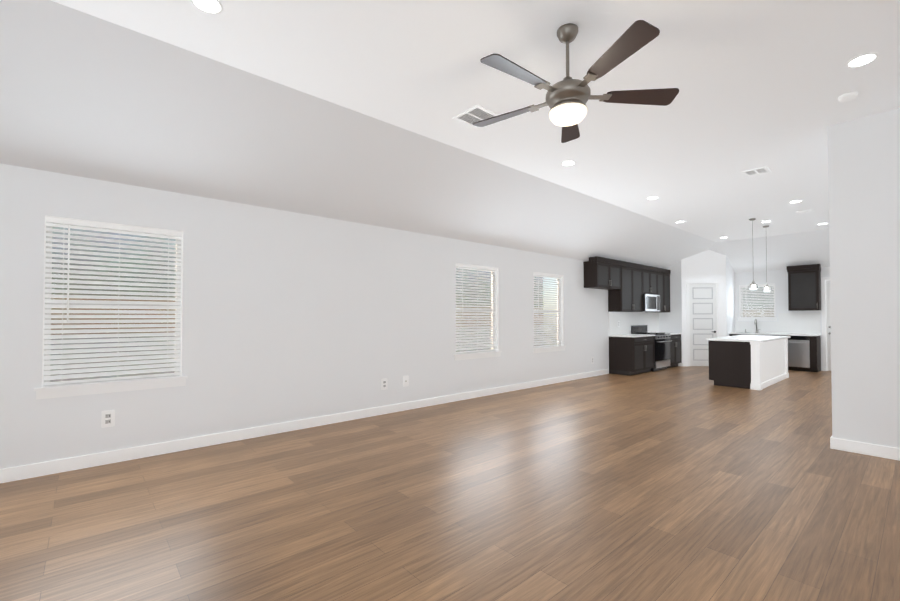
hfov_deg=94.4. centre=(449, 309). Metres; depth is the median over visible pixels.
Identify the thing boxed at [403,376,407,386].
electrical outlet
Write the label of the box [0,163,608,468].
wall
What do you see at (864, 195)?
wall
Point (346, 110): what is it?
ceiling
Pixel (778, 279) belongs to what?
wall
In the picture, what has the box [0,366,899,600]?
floor
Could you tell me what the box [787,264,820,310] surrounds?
upper cabinet
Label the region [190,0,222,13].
recessed light
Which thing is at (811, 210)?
ceiling vent
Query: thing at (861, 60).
recessed light
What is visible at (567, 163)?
recessed light
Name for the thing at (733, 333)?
countertop
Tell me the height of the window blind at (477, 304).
1.504 m
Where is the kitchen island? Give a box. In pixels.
[706,339,788,389]
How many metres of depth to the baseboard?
4.44 m
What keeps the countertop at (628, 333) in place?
on the base cabinet at (628, 355)
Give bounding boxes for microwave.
[643,292,658,311]
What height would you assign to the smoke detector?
0.038 m
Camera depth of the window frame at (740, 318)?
11.92 m
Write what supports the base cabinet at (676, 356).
on the floor
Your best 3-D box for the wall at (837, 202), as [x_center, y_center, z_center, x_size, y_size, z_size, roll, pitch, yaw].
[7.284,-0.213,7.207,8.460,3.470,0.130,1,-1,-41]
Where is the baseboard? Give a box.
[0,369,899,482]
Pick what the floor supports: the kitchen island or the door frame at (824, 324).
the kitchen island
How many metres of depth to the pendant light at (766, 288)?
9.36 m
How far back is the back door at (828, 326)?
10.79 m
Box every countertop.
[627,332,638,335]
[639,332,666,335]
[718,335,789,342]
[729,332,816,335]
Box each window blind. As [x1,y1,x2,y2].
[43,217,181,384]
[456,264,497,352]
[534,272,562,346]
[740,284,774,316]
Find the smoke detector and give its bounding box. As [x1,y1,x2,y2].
[838,92,857,101]
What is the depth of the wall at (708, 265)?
11.84 m
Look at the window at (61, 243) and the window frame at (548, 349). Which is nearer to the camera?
the window at (61, 243)
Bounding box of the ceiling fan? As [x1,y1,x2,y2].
[473,20,678,142]
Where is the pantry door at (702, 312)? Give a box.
[689,284,716,365]
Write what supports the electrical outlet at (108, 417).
attached to the wall at (288, 316)
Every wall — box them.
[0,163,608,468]
[659,250,734,365]
[735,267,829,370]
[827,123,850,440]
[843,108,899,447]
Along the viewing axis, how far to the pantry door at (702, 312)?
11.81 m
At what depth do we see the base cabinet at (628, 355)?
10.14 m
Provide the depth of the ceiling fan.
2.87 m
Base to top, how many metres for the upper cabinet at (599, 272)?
0.686 m
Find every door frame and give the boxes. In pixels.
[686,281,720,365]
[822,277,829,370]
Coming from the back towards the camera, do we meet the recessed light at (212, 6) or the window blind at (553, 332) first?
the window blind at (553, 332)
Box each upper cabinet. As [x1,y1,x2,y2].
[583,256,622,291]
[608,261,642,311]
[643,265,658,295]
[659,268,670,311]
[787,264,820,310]
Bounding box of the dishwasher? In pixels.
[780,335,810,371]
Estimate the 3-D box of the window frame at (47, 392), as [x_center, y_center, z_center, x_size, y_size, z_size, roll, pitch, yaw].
[-3.224,-0.020,4.056,1.150,1.625,0.104,1,-1,-41]
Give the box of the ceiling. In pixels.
[0,0,899,272]
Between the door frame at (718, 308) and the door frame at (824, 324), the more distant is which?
the door frame at (718, 308)
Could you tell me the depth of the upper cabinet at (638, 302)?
10.37 m
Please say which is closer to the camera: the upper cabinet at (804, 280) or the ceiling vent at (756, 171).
the ceiling vent at (756, 171)
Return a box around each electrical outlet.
[102,410,114,427]
[382,378,386,389]
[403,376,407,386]
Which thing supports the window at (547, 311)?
in the wall at (288, 316)
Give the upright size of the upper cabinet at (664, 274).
1.225 m
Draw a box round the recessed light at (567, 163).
[561,161,575,165]
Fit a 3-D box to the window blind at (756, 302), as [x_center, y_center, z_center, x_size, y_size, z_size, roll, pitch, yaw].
[8.799,-0.246,11.936,0.072,0.952,0.828,1,-1,-41]
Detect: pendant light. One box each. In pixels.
[748,218,757,289]
[762,225,771,291]
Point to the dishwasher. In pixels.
(799, 346)
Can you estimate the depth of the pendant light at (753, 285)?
8.66 m
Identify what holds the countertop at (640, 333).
on the base cabinet at (628, 355)
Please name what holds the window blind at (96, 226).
attached to the window at (61, 243)
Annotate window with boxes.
[43,223,181,385]
[456,268,495,353]
[534,275,560,347]
[740,285,774,316]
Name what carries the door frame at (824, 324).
attached to the wall at (778, 279)
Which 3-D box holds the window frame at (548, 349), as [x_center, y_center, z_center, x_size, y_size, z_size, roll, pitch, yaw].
[2.058,0.061,8.710,1.150,1.625,0.104,1,-1,-41]
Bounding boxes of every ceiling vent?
[452,104,498,128]
[741,166,771,176]
[796,209,812,213]
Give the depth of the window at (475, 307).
7.40 m
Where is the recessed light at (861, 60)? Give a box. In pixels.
[846,53,878,67]
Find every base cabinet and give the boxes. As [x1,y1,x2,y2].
[609,336,658,375]
[671,333,681,367]
[788,336,812,371]
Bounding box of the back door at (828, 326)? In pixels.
[826,281,830,370]
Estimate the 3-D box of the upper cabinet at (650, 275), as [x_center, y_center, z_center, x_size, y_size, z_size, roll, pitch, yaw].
[5.248,-0.785,11.283,0.900,0.756,0.332,1,-1,-41]
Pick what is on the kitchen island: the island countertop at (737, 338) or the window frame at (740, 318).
the island countertop at (737, 338)
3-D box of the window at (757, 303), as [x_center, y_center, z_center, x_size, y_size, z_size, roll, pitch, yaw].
[8.856,-0.240,11.986,0.065,0.966,0.836,1,-1,-41]
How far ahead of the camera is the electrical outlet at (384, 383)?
6.01 m
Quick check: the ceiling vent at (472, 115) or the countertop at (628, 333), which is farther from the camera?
the countertop at (628, 333)
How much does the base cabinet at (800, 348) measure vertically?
0.916 m
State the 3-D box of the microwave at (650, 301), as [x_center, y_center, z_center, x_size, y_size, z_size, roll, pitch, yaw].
[5.272,-0.182,11.245,0.890,0.447,0.404,1,-1,-41]
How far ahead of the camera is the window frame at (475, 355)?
7.50 m

